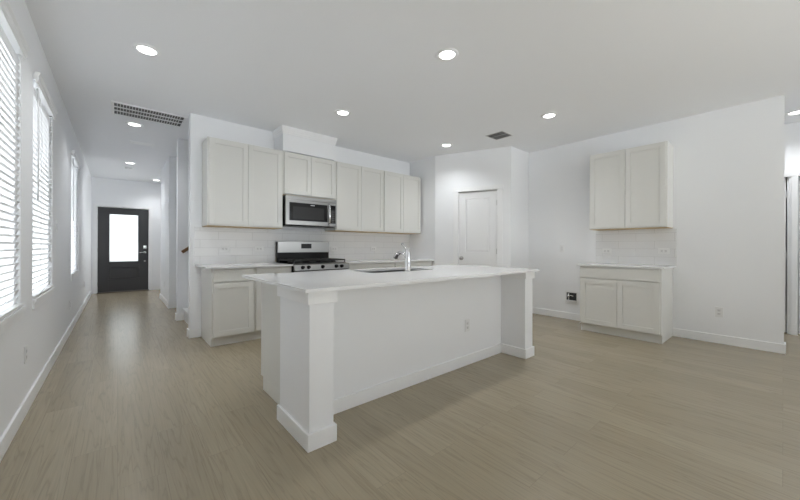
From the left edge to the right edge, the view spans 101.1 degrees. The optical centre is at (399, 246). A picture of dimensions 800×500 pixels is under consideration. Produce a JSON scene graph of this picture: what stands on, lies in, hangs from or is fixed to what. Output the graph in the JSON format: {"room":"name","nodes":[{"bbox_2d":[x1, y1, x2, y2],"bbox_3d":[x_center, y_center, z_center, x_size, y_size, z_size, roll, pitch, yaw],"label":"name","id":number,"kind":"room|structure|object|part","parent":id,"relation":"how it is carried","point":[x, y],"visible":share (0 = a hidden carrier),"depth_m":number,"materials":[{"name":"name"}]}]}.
{"room":"kitchen","nodes":[
{"label":"kitchen","id":0,"kind":"room"},
{"bbox_2d":[0,0,91,437],"bbox_3d":[-2.472,-0.259,2.044,0.150,2.740,15.023,0,0,-41],"label":"wall","id":1,"kind":"structure","parent":0,"point":[41,328],"depth_m":2.65,"materials":[{"name":"white paint"}]},
{"bbox_2d":[0,296,25,334],"bbox_3d":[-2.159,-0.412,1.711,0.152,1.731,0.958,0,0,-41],"label":"window sill","id":2,"kind":"structure","parent":1,"relation":"in","point":[13,318],"depth_m":1.87,"materials":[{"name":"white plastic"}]},
{"bbox_3d":[-2.139,0.392,1.730,0.096,0.024,0.958,0,0,-41],"label":"sill","id":3,"kind":"part","parent":2,"relation":"part of","materials":[{"name":"white paint"}]},
{"bbox_2d":[0,0,29,319],"bbox_3d":[-2.115,-0.450,1.743,0.078,1.652,0.920,0,0,-41],"label":"window blind","id":4,"kind":"object","parent":1,"relation":"attached to","point":[13,42],"visible":1,"depth_m":1.89,"materials":[{"name":"white plastic"}]},
{"bbox_3d":[-2.124,-0.425,1.741,0.062,1.590,0.568,0,0,-41],"label":"ladder cord","id":5,"kind":"part","parent":4,"relation":"part of","materials":[{"name":"white plastic"}]},
{"bbox_3d":[-2.127,0.367,1.741,0.050,0.018,0.910,0,0,-41],"label":"rail","id":6,"kind":"part","parent":4,"relation":"part of","materials":[{"name":"white plastic"}]},
{"bbox_2d":[24,344,26,363],"bbox_3d":[-2.510,0.719,2.207,0.007,0.115,0.070,0,0,-41],"label":"wall outlet","id":7,"kind":"object","parent":1,"relation":"attached to","point":[25,347],"visible":1,"depth_m":2.19,"materials":[{"name":"white plastic"}]},
{"bbox_2d":[32,275,54,308],"bbox_3d":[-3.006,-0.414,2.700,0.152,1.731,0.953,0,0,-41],"label":"window sill","id":8,"kind":"structure","parent":1,"relation":"in","point":[39,300],"depth_m":2.62,"materials":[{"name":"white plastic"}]},
{"bbox_3d":[-2.988,0.389,2.718,0.096,0.024,0.953,0,0,-41],"label":"sill","id":9,"kind":"part","parent":8,"relation":"part of","materials":[{"name":"white paint"}]},
{"bbox_2d":[32,71,57,297],"bbox_3d":[-2.963,-0.453,2.731,0.078,1.652,0.920,0,0,-41],"label":"window blind","id":10,"kind":"object","parent":1,"relation":"attached to","point":[44,107],"visible":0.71,"depth_m":2.69,"materials":[{"name":"white plastic"}]},
{"bbox_3d":[-2.975,0.364,2.729,0.050,0.018,0.910,0,0,-41],"label":"rail","id":11,"kind":"part","parent":10,"relation":"part of","materials":[{"name":"white plastic"}]},
{"bbox_3d":[-2.972,-0.428,2.729,0.062,1.590,0.568,0,0,-41],"label":"ladder cord","id":12,"kind":"part","parent":10,"relation":"part of","materials":[{"name":"white fabric"}]},
{"bbox_2d":[0,290,91,461],"bbox_3d":[-2.414,1.060,2.098,0.014,0.102,14.723,0,0,-41],"label":"baseboard","id":13,"kind":"structure","parent":1,"relation":"attached to","point":[12,428],"depth_m":2.33,"materials":[{"name":"white paint"}]},
{"bbox_2d":[71,271,78,280],"bbox_3d":[-4.688,-0.419,4.660,0.152,1.731,0.958,0,0,-41],"label":"window","id":14,"kind":"structure","parent":1,"relation":"in","point":[76,274],"depth_m":4.58,"materials":[{"name":"white plastic"}]},
{"bbox_2d":[71,150,80,274],"bbox_3d":[-4.645,-0.458,4.692,0.078,1.652,0.920,0,0,-41],"label":"window blind","id":15,"kind":"object","parent":1,"relation":"attached to","point":[75,162],"visible":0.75,"depth_m":4.63,"materials":[{"name":"white plastic"}]},
{"bbox_3d":[-4.654,-0.432,4.689,0.062,1.590,0.568,0,0,-41],"label":"ladder cord","id":16,"kind":"part","parent":15,"relation":"part of","materials":[{"name":"white fabric"}]},
{"bbox_2d":[91,177,160,293],"bbox_3d":[-5.799,-0.269,7.721,2.191,2.740,2.013,0,0,-41],"label":"wall","id":17,"kind":"structure","parent":0,"point":[103,190],"depth_m":8.19,"materials":[{"name":"white paint"}]},
{"bbox_2d":[97,207,148,293],"bbox_3d":[-6.794,0.075,8.096,0.980,2.046,0.149,0,0,-41],"label":"door","id":18,"kind":"structure","parent":17,"relation":"in","point":[122,250],"depth_m":8.08,"materials":[{"name":"grey paint"}]},
{"bbox_3d":[-6.796,-0.217,8.102,0.542,1.150,0.008,0,0,-41],"label":"glass pane","id":19,"kind":"part","parent":18,"relation":"part of","materials":[{"name":"white glass"}]},
{"bbox_2d":[93,203,152,293],"bbox_3d":[-6.797,0.032,8.101,1.120,2.132,0.138,0,0,-41],"label":"door frame","id":20,"kind":"structure","parent":17,"relation":"attached to","point":[95,205],"depth_m":7.97,"materials":[{"name":"white paint"}]},
{"bbox_2d":[153,285,160,289],"bbox_3d":[-6.416,1.048,8.354,2.057,0.102,0.014,0,0,-41],"label":"baseboard","id":21,"kind":"structure","parent":17,"relation":"attached to","point":[154,287],"depth_m":8.47,"materials":[{"name":"white paint"}]},
{"bbox_2d":[160,156,176,302],"bbox_3d":[-3.815,-0.263,6.476,1.240,2.740,2.700,0,0,-41],"label":"wall","id":22,"kind":"structure","parent":0,"point":[169,170],"depth_m":5.99,"materials":[{"name":"white paint"}]},
{"bbox_2d":[160,293,175,308],"bbox_3d":[-3.879,1.056,6.443,1.134,0.102,2.700,0,0,-41],"label":"baseboard","id":23,"kind":"structure","parent":22,"relation":"attached to","point":[173,304],"depth_m":5.97,"materials":[{"name":"white paint"}]},
{"bbox_2d":[176,139,188,313],"bbox_3d":[-1.944,-0.258,5.492,2.840,2.740,1.230,0,0,-41],"label":"wall","id":24,"kind":"structure","parent":0,"point":[182,218],"depth_m":4.99,"materials":[{"name":"white paint"}]},
{"bbox_2d":[175,313,183,320],"bbox_3d":[-2.960,1.058,5.356,1.154,0.102,0.148,0,0,-41],"label":"baseboard","id":25,"kind":"structure","parent":24,"relation":"attached to","point":[178,317],"depth_m":4.96,"materials":[{"name":"white paint"}]},
{"bbox_2d":[188,113,409,329],"bbox_3d":[-0.769,-0.254,5.611,4.803,2.740,0.120,0,0,-41],"label":"wall","id":26,"kind":"structure","parent":0,"point":[200,127],"depth_m":4.09,"materials":[{"name":"white paint"}]},
{"bbox_2d":[187,328,200,338],"bbox_3d":[-2.555,1.060,4.083,0.137,0.102,0.148,0,0,-41],"label":"baseboard","id":27,"kind":"structure","parent":26,"relation":"attached to","point":[194,333],"depth_m":4.03,"materials":[{"name":"white paint"}]},
{"bbox_2d":[202,136,282,228],"bbox_3d":[-2.007,-0.770,4.235,0.885,1.040,0.345,0,0,-41],"label":"upper cabinet","id":28,"kind":"object","parent":26,"relation":"attached to","point":[242,183],"visible":1,"depth_m":4.06,"materials":[{"name":"white paint"}]},
{"bbox_3d":[-2.064,-0.772,3.972,0.426,1.012,0.020,0,0,-41],"label":"cabinet door","id":29,"kind":"part","parent":28,"relation":"part of","materials":[{"name":"white paint"}]},
{"bbox_3d":[-2.015,-0.264,4.243,0.885,0.028,0.324,0,0,-41],"label":"panel","id":30,"kind":"part","parent":28,"relation":"part of","materials":[{"name":"brown wood"}]},
{"bbox_3d":[-1.738,-0.771,4.252,0.426,1.012,0.020,0,0,-41],"label":"cabinet door","id":31,"kind":"part","parent":28,"relation":"part of","materials":[{"name":"white paint"}]},
{"bbox_2d":[194,227,409,264],"bbox_3d":[-1.165,-0.012,5.187,3.562,0.466,0.008,0,0,-41],"label":"tile backsplash","id":32,"kind":"structure","parent":26,"relation":"attached to","point":[242,242],"depth_m":4.62,"materials":[{"name":"white tile"}]},
{"bbox_2d":[220,246,229,251],"bbox_3d":[-2.259,0.024,4.239,0.115,0.070,0.007,0,0,-41],"label":"wall outlet","id":33,"kind":"object","parent":32,"relation":"attached to","point":[222,248],"visible":1,"depth_m":4.24,"materials":[{"name":"white plastic"}]},
{"bbox_2d":[255,246,263,250],"bbox_3d":[-1.933,0.025,4.518,0.115,0.070,0.007,0,0,-41],"label":"wall outlet","id":34,"kind":"object","parent":32,"relation":"attached to","point":[257,248],"visible":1,"depth_m":4.52,"materials":[{"name":"white plastic"}]},
{"bbox_2d":[272,125,336,160],"bbox_3d":[-1.369,-1.462,4.780,0.837,0.328,0.356,0,0,-41],"label":"duct cover","id":35,"kind":"object","parent":26,"relation":"attached to","point":[286,138],"visible":0.96,"depth_m":4.61,"materials":[{"name":"white paint"}]},
{"bbox_3d":[-1.369,-1.575,4.779,0.837,0.101,0.355,0,0,-41],"label":"crown molding","id":36,"kind":"part","parent":35,"relation":"part of","materials":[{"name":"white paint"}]},
{"bbox_2d":[283,151,334,199],"bbox_3d":[-1.368,-0.996,4.782,0.794,0.584,0.345,0,0,-41],"label":"upper cabinet","id":37,"kind":"object","parent":26,"relation":"attached to","point":[303,175],"visible":0.92,"depth_m":4.62,"materials":[{"name":"white paint"}]},
{"bbox_3d":[-1.409,-0.998,4.534,0.381,0.556,0.020,0,0,-41],"label":"cabinet door","id":38,"kind":"part","parent":37,"relation":"part of","materials":[{"name":"white paint"}]},
{"bbox_2d":[283,195,336,228],"bbox_3d":[-1.336,-0.490,4.741,0.766,0.405,0.442,0,0,-41],"label":"microwave","id":39,"kind":"object","parent":37,"relation":"attached to","point":[298,211],"visible":0.95,"depth_m":4.59,"materials":[{"name":"silver metal"}]},
{"bbox_3d":[-1.283,-0.469,4.587,0.645,0.338,0.034,0,0,-41],"label":"door","id":40,"kind":"part","parent":39,"relation":"part of","materials":[{"name":"silver metal"}]},
{"bbox_3d":[-1.266,-0.480,4.578,0.560,0.245,0.002,0,0,-41],"label":"door glass","id":41,"kind":"part","parent":39,"relation":"part of","materials":[{"name":"black glass"}]},
{"bbox_3d":[-1.023,-0.472,4.760,0.026,0.316,0.063,0,0,-41],"label":"door handle","id":42,"kind":"part","parent":39,"relation":"part of","materials":[{"name":"silver metal"}]},
{"bbox_3d":[-0.992,-0.468,4.837,0.119,0.338,0.034,0,0,-41],"label":"control panel","id":43,"kind":"part","parent":39,"relation":"part of","materials":[{"name":"silver metal"}]},
{"bbox_3d":[-0.984,-0.473,4.820,0.089,0.263,0.002,0,0,-41],"label":"keypad glass","id":44,"kind":"part","parent":39,"relation":"part of","materials":[{"name":"black glass"}]},
{"bbox_3d":[-1.116,-0.997,4.784,0.381,0.556,0.020,0,0,-41],"label":"cabinet door","id":45,"kind":"part","parent":37,"relation":"part of","materials":[{"name":"white paint"}]},
{"bbox_2d":[325,161,382,232],"bbox_3d":[-0.724,-0.766,5.335,0.902,1.040,0.345,0,0,-41],"label":"upper cabinet","id":46,"kind":"object","parent":26,"relation":"attached to","point":[358,189],"visible":0.95,"depth_m":5.17,"materials":[{"name":"white paint"}]},
{"bbox_3d":[-0.785,-0.768,5.069,0.435,1.012,0.020,0,0,-41],"label":"cabinet door","id":47,"kind":"part","parent":46,"relation":"part of","materials":[{"name":"white paint"}]},
{"bbox_3d":[-0.733,-0.260,5.343,0.902,0.028,0.324,0,0,-41],"label":"panel","id":48,"kind":"part","parent":46,"relation":"part of","materials":[{"name":"brown wood"}]},
{"bbox_3d":[-0.452,-0.767,5.355,0.435,1.012,0.020,0,0,-41],"label":"cabinet door","id":49,"kind":"part","parent":46,"relation":"part of","materials":[{"name":"white paint"}]},
{"bbox_2d":[381,170,420,233],"bbox_3d":[-0.051,-0.764,5.913,0.870,1.040,0.345,0,0,-41],"label":"upper cabinet","id":50,"kind":"object","parent":26,"relation":"attached to","point":[401,192],"visible":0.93,"depth_m":5.75,"materials":[{"name":"white paint"}]},
{"bbox_3d":[-0.106,-0.766,5.652,0.419,1.012,0.020,0,0,-41],"label":"cabinet door","id":51,"kind":"part","parent":50,"relation":"part of","materials":[{"name":"white paint"}]},
{"bbox_3d":[-0.059,-0.258,5.921,0.870,0.028,0.324,0,0,-41],"label":"panel","id":52,"kind":"part","parent":50,"relation":"part of","materials":[{"name":"brown wood"}]},
{"bbox_3d":[0.215,-0.765,5.927,0.419,1.012,0.020,0,0,-41],"label":"cabinet door","id":53,"kind":"part","parent":50,"relation":"part of","materials":[{"name":"white paint"}]},
{"bbox_2d":[0,289,799,499],"bbox_3d":[0.260,1.169,4.392,7.361,0.100,15.023,0,0,-41],"label":"floor","id":54,"kind":"structure","parent":0,"point":[131,406],"depth_m":2.04,"materials":[{"name":"wood"}]},
{"bbox_2d":[182,308,187,323],"bbox_3d":[-2.039,0.280,5.332,2.362,1.665,1.076,0,0,-41],"label":"staircase","id":55,"kind":"structure","parent":54,"relation":"on","point":[185,310],"depth_m":4.82,"materials":[{"name":"white paint"}]},
{"bbox_2d":[201,267,254,346],"bbox_3d":[-2.089,0.675,3.984,0.450,0.873,0.615,0,0,-41],"label":"base cabinet","id":56,"kind":"object","parent":54,"relation":"on","point":[227,298],"visible":0.88,"depth_m":3.76,"materials":[{"name":"white paint"}]},
{"bbox_3d":[-1.894,0.322,3.758,0.422,0.137,0.020,0,0,-41],"label":"drawer","id":57,"kind":"part","parent":56,"relation":"part of","materials":[{"name":"white paint"}]},
{"bbox_3d":[-1.895,0.701,3.758,0.422,0.593,0.020,0,0,-41],"label":"cabinet door","id":58,"kind":"part","parent":56,"relation":"part of","materials":[{"name":"white paint"}]},
{"bbox_2d":[261,282,279,404],"bbox_3d":[-0.649,0.680,2.646,0.733,0.873,0.580,0,0,-41],"label":"base cabinet","id":59,"kind":"object","parent":54,"relation":"on","point":[270,302],"visible":0.21,"depth_m":2.45,"materials":[{"name":"white paint"}]},
{"bbox_2d":[253,266,290,339],"bbox_3d":[-1.747,0.676,4.277,0.450,0.873,0.615,0,0,-41],"label":"base cabinet","id":60,"kind":"object","parent":54,"relation":"on","point":[280,269],"visible":0.24,"depth_m":3.94,"materials":[{"name":"white paint"}]},
{"bbox_2d":[195,262,292,268],"bbox_3d":[-1.934,0.229,4.102,0.970,0.020,0.654,0,0,-41],"label":"countertop","id":61,"kind":"structure","parent":60,"relation":"on","point":[238,265],"depth_m":3.90,"materials":[{"name":"white stone"}]},
{"bbox_3d":[-1.553,0.702,4.051,0.422,0.593,0.020,0,0,-41],"label":"cabinet door","id":62,"kind":"part","parent":60,"relation":"part of","materials":[{"name":"white paint"}]},
{"bbox_3d":[-1.552,0.323,4.051,0.422,0.137,0.020,0,0,-41],"label":"drawer","id":63,"kind":"part","parent":60,"relation":"part of","materials":[{"name":"white paint"}]},
{"bbox_2d":[276,241,348,271],"bbox_3d":[-1.225,0.518,4.647,0.806,1.192,0.719,0,0,-41],"label":"gas range","id":64,"kind":"object","parent":54,"relation":"on","point":[304,256],"visible":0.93,"depth_m":4.67,"materials":[{"name":"silver metal"}]},
{"bbox_3d":[-1.410,0.000,4.868,0.802,0.157,0.013,0,0,-41],"label":"backguard panel","id":65,"kind":"part","parent":64,"relation":"part of","materials":[{"name":"silver metal"}]},
{"bbox_2d":[276,261,336,263],"bbox_3d":[-1.261,0.232,4.690,0.798,0.032,0.589,0,0,-41],"label":"cooktop","id":66,"kind":"object","parent":64,"relation":"in","point":[286,262],"depth_m":4.57,"materials":[{"name":"black metal"}]},
{"bbox_2d":[291,266,348,271],"bbox_3d":[-1.223,0.682,4.644,0.806,0.865,0.711,0,0,-41],"label":"oven","id":67,"kind":"object","parent":64,"relation":"in","point":[293,268],"depth_m":4.35,"materials":[{"name":"silver metal"}]},
{"bbox_3d":[-1.046,0.261,4.439,0.806,0.091,0.070,0,0,-41],"label":"control panel","id":68,"kind":"part","parent":64,"relation":"part of","materials":[{"name":"silver metal"}]},
{"bbox_2d":[348,262,393,269],"bbox_3d":[-0.619,0.680,5.244,0.880,0.873,0.615,0,0,-41],"label":"base cabinet","id":69,"kind":"object","parent":54,"relation":"on","point":[389,264],"visible":0.06,"depth_m":4.99,"materials":[{"name":"white paint"}]},
{"bbox_2d":[277,272,534,452],"bbox_3d":[0.297,0.683,2.764,2.489,0.872,0.460,0,0,-41],"label":"kitchen island","id":70,"kind":"object","parent":54,"relation":"on","point":[341,350],"visible":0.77,"depth_m":2.45,"materials":[{"name":"white paint"}]},
{"bbox_2d":[242,264,539,292],"bbox_3d":[0.092,0.235,2.987,2.539,0.020,1.157,0,0,-41],"label":"island countertop","id":71,"kind":"structure","parent":70,"relation":"on","point":[333,280],"depth_m":2.49,"materials":[{"name":"white stone"}]},
{"bbox_2d":[367,269,415,272],"bbox_3d":[-0.057,0.352,3.213,0.792,0.214,0.392,0,0,-41],"label":"sink","id":72,"kind":"object","parent":71,"relation":"in","point":[411,269],"visible":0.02,"depth_m":3.41,"materials":[{"name":"silver metal"}]},
{"bbox_2d":[393,243,410,271],"bbox_3d":[0.018,0.092,3.069,0.062,0.264,0.227,0,0,-41],"label":"kitchen faucet","id":73,"kind":"object","parent":71,"relation":"on","point":[407,254],"visible":1,"depth_m":2.99,"materials":[{"name":"silver metal"}]},
{"bbox_3d":[0.264,1.071,2.802,2.159,0.096,0.014,0,0,-41],"label":"baseboard","id":74,"kind":"part","parent":70,"relation":"part of","materials":[{"name":"white paint"}]},
{"bbox_2d":[465,319,469,331],"bbox_3d":[0.641,0.745,3.128,0.070,0.115,0.007,0,0,-41],"label":"wall outlet","id":75,"kind":"object","parent":70,"relation":"attached to","point":[467,321],"visible":1,"depth_m":3.12,"materials":[{"name":"white plastic"}]},
{"bbox_2d":[394,261,431,266],"bbox_3d":[0.049,0.682,5.818,0.880,0.873,0.615,0,0,-41],"label":"base cabinet","id":76,"kind":"object","parent":54,"relation":"on","point":[417,263],"visible":0.04,"depth_m":5.61,"materials":[{"name":"white paint"}]},
{"bbox_2d":[337,259,433,263],"bbox_3d":[-0.275,0.234,5.525,1.770,0.020,0.654,0,0,-41],"label":"countertop","id":77,"kind":"structure","parent":76,"relation":"on","point":[379,260],"depth_m":5.41,"materials":[{"name":"white stone"}]},
{"bbox_2d":[580,266,672,343],"bbox_3d":[2.941,0.690,4.307,0.615,0.873,0.880,0,0,-41],"label":"base cabinet","id":78,"kind":"object","parent":54,"relation":"on","point":[634,303],"visible":0.91,"depth_m":4.05,"materials":[{"name":"white paint"}]},
{"bbox_3d":[2.575,0.714,4.276,0.020,0.593,0.424,0,0,-41],"label":"cabinet door","id":79,"kind":"part","parent":78,"relation":"part of","materials":[{"name":"white paint"}]},
{"bbox_3d":[2.716,0.335,4.113,0.020,0.137,0.852,0,0,-41],"label":"drawer","id":80,"kind":"part","parent":78,"relation":"part of","materials":[{"name":"white paint"}]},
{"bbox_2d":[576,263,675,268],"bbox_3d":[2.937,0.243,4.304,0.634,0.020,0.944,0,0,-41],"label":"countertop","id":81,"kind":"structure","parent":78,"relation":"on","point":[584,264],"depth_m":4.15,"materials":[{"name":"white stone"}]},
{"bbox_3d":[2.854,0.715,3.951,0.020,0.593,0.424,0,0,-41],"label":"cabinet door","id":82,"kind":"part","parent":78,"relation":"part of","materials":[{"name":"white paint"}]},
{"bbox_2d":[25,0,799,183],"bbox_3d":[0.269,-1.671,4.392,7.361,0.100,15.023,0,0,-41],"label":"ceiling","id":83,"kind":"structure","parent":0,"point":[606,67],"depth_m":2.95,"materials":[{"name":"white paint"}]},
{"bbox_2d":[125,122,142,126],"bbox_3d":[-3.529,-1.627,4.373,0.190,0.009,0.190,0,0,-41],"label":"recessed light","id":84,"kind":"object","parent":83,"relation":"in","point":[134,124],"visible":1,"depth_m":4.37,"materials":[{"name":"white paint"}]},
{"bbox_2d":[130,141,153,146],"bbox_3d":[-4.076,-1.630,5.195,0.300,0.006,0.150,0,0,-41],"label":"ceiling vent","id":85,"kind":"object","parent":83,"relation":"in","point":[132,142],"visible":1,"depth_m":5.18,"materials":[{"name":"white metal"}]},
{"bbox_2d":[132,43,160,56],"bbox_3d":[-2.090,-1.623,2.716,0.190,0.009,0.190,0,0,-41],"label":"recessed light","id":86,"kind":"object","parent":83,"relation":"in","point":[142,48],"visible":1,"depth_m":2.70,"materials":[{"name":"white paint"}]},
{"bbox_2d":[111,100,186,127],"bbox_3d":[-3.093,-1.625,4.069,0.720,0.012,0.472,0,0,-41],"label":"ceiling vent","id":87,"kind":"object","parent":83,"relation":"in","point":[117,108],"visible":1,"depth_m":4.05,"materials":[{"name":"white metal"}]},
{"bbox_2d":[335,109,350,115],"bbox_3d":[-0.689,-1.619,3.973,0.190,0.009,0.190,0,0,-41],"label":"recessed light","id":88,"kind":"object","parent":83,"relation":"in","point":[341,112],"visible":1,"depth_m":3.96,"materials":[{"name":"white paint"}]},
{"bbox_2d":[441,143,452,146],"bbox_3d":[0.740,-1.615,5.225,0.190,0.009,0.190,0,0,-41],"label":"recessed light","id":89,"kind":"object","parent":83,"relation":"in","point":[444,144],"visible":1,"depth_m":5.22,"materials":[{"name":"white paint"}]},
{"bbox_2d":[436,48,458,60],"bbox_3d":[0.397,-1.616,2.768,0.190,0.009,0.190,0,0,-41],"label":"recessed light","id":90,"kind":"object","parent":83,"relation":"in","point":[445,54],"visible":1,"depth_m":2.76,"materials":[{"name":"white paint"}]},
{"bbox_2d":[486,131,512,139],"bbox_3d":[1.437,-1.612,4.766,0.280,0.010,0.280,0,0,-41],"label":"ceiling vent","id":91,"kind":"object","parent":83,"relation":"in","point":[501,134],"visible":1,"depth_m":4.76,"materials":[{"name":"metal"}]},
{"bbox_2d":[541,112,557,118],"bbox_3d":[1.835,-1.612,4.041,0.190,0.009,0.190,0,0,-41],"label":"recessed light","id":92,"kind":"object","parent":83,"relation":"in","point":[551,114],"visible":1,"depth_m":4.03,"materials":[{"name":"white paint"}]},
{"bbox_2d":[785,109,799,115],"bbox_3d":[4.730,-1.603,3.922,0.190,0.009,0.190,0,0,-41],"label":"recessed light","id":93,"kind":"object","parent":83,"relation":"in","point":[795,112],"visible":0.96,"depth_m":3.94,"materials":[{"name":"white paint"}]},
{"bbox_2d":[410,146,528,268],"bbox_3d":[1.126,-0.249,5.806,2.141,2.740,0.544,0,0,20],"label":"wall","id":94,"kind":"structure","parent":0,"point":[507,166],"depth_m":5.64,"materials":[{"name":"white paint"}]},
{"bbox_2d":[459,190,496,266],"bbox_3d":[1.294,0.092,5.504,0.640,2.040,0.108,0,0,26],"label":"door","id":95,"kind":"structure","parent":94,"relation":"in","point":[477,210],"depth_m":5.52,"materials":[{"name":"white paint"}]},
{"bbox_2d":[453,184,502,266],"bbox_3d":[1.311,0.054,5.546,0.844,2.136,0.124,0,0,26],"label":"door frame","id":96,"kind":"structure","parent":94,"relation":"attached to","point":[499,188],"depth_m":5.47,"materials":[{"name":"white paint"}]},
{"bbox_2d":[528,95,784,343],"bbox_3d":[2.579,-0.244,5.304,0.120,2.740,4.706,0,0,-41],"label":"wall","id":97,"kind":"structure","parent":0,"point":[729,163],"depth_m":3.93,"materials":[{"name":"white paint"}]},
{"bbox_2d":[565,291,577,304],"bbox_3d":[2.653,0.786,5.097,0.035,0.200,0.196,0,0,-41],"label":"water valve box","id":98,"kind":"object","parent":97,"relation":"attached to","point":[571,297],"visible":1,"depth_m":5.09,"materials":[{"name":"white plastic"}]},
{"bbox_2d":[589,141,672,230],"bbox_3d":[3.055,-0.759,4.386,0.345,1.040,0.862,0,0,-41],"label":"upper cabinet","id":99,"kind":"object","parent":97,"relation":"attached to","point":[631,188],"visible":1,"depth_m":4.21,"materials":[{"name":"white paint"}]},
{"bbox_3d":[2.795,-0.762,4.439,0.020,1.012,0.415,0,0,-41],"label":"cabinet door","id":100,"kind":"part","parent":99,"relation":"part of","materials":[{"name":"white paint"}]},
{"bbox_3d":[3.062,-0.253,4.392,0.324,0.028,0.862,0,0,-41],"label":"panel","id":101,"kind":"part","parent":99,"relation":"part of","materials":[{"name":"brown wood"}]},
{"bbox_3d":[3.068,-0.761,4.121,0.020,1.012,0.415,0,0,-41],"label":"cabinet door","id":102,"kind":"part","parent":99,"relation":"part of","materials":[{"name":"white paint"}]},
{"bbox_2d":[596,229,676,265],"bbox_3d":[3.186,0.000,4.496,0.008,0.466,0.924,0,0,-41],"label":"tile backsplash","id":103,"kind":"structure","parent":97,"relation":"attached to","point":[626,246],"depth_m":4.45,"materials":[{"name":"white tile"}]},
{"bbox_2d":[602,249,610,253],"bbox_3d":[2.974,0.059,4.731,0.007,0.070,0.115,0,0,-41],"label":"wall outlet","id":104,"kind":"object","parent":103,"relation":"attached to","point":[608,251],"visible":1,"depth_m":4.73,"materials":[{"name":"white plastic"}]},
{"bbox_2d":[658,248,669,253],"bbox_3d":[3.398,0.053,4.237,0.007,0.070,0.115,0,0,-41],"label":"wall outlet","id":105,"kind":"object","parent":103,"relation":"attached to","point":[660,250],"visible":1,"depth_m":4.24,"materials":[{"name":"white plastic"}]},
{"bbox_2d":[532,307,785,353],"bbox_3d":[3.183,1.076,4.596,0.148,0.102,2.868,0,0,-41],"label":"baseboard","id":106,"kind":"structure","parent":97,"relation":"attached to","point":[715,338],"depth_m":3.87,"materials":[{"name":"white paint"}]},
{"bbox_2d":[715,307,722,316],"bbox_3d":[3.736,0.762,3.852,0.007,0.115,0.070,0,0,-41],"label":"wall outlet","id":107,"kind":"object","parent":97,"relation":"attached to","point":[718,310],"visible":1,"depth_m":3.85,"materials":[{"name":"white plastic"}]},
{"bbox_2d":[784,121,799,333],"bbox_3d":[5.462,-0.236,3.741,7.234,2.940,1.413,0,0,41],"label":"wall","id":108,"kind":"structure","parent":0,"point":[792,130],"depth_m":4.27,"materials":[{"name":"white paint"}]},
{"bbox_2d":[784,179,786,331],"bbox_3d":[4.804,0.112,4.583,0.108,2.020,0.753,0,0,-41],"label":"door","id":109,"kind":"structure","parent":108,"relation":"in","point":[785,191],"depth_m":4.32,"materials":[{"name":"white paint"}]},
{"bbox_2d":[784,170,799,334],"bbox_3d":[5.124,0.073,4.271,0.140,2.120,1.800,0,0,-41],"label":"door frame","id":110,"kind":"structure","parent":108,"relation":"attached to","point":[792,176],"depth_m":4.24,"materials":[{"name":"white paint"}]},
{"bbox_2d":[799,177,799,333],"bbox_3d":[5.377,0.114,3.917,0.108,2.020,0.790,0,0,-41],"label":"door","id":111,"kind":"structure","parent":108,"relation":"in","point":[799,177],"depth_m":4.23,"materials":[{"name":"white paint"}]}
]}

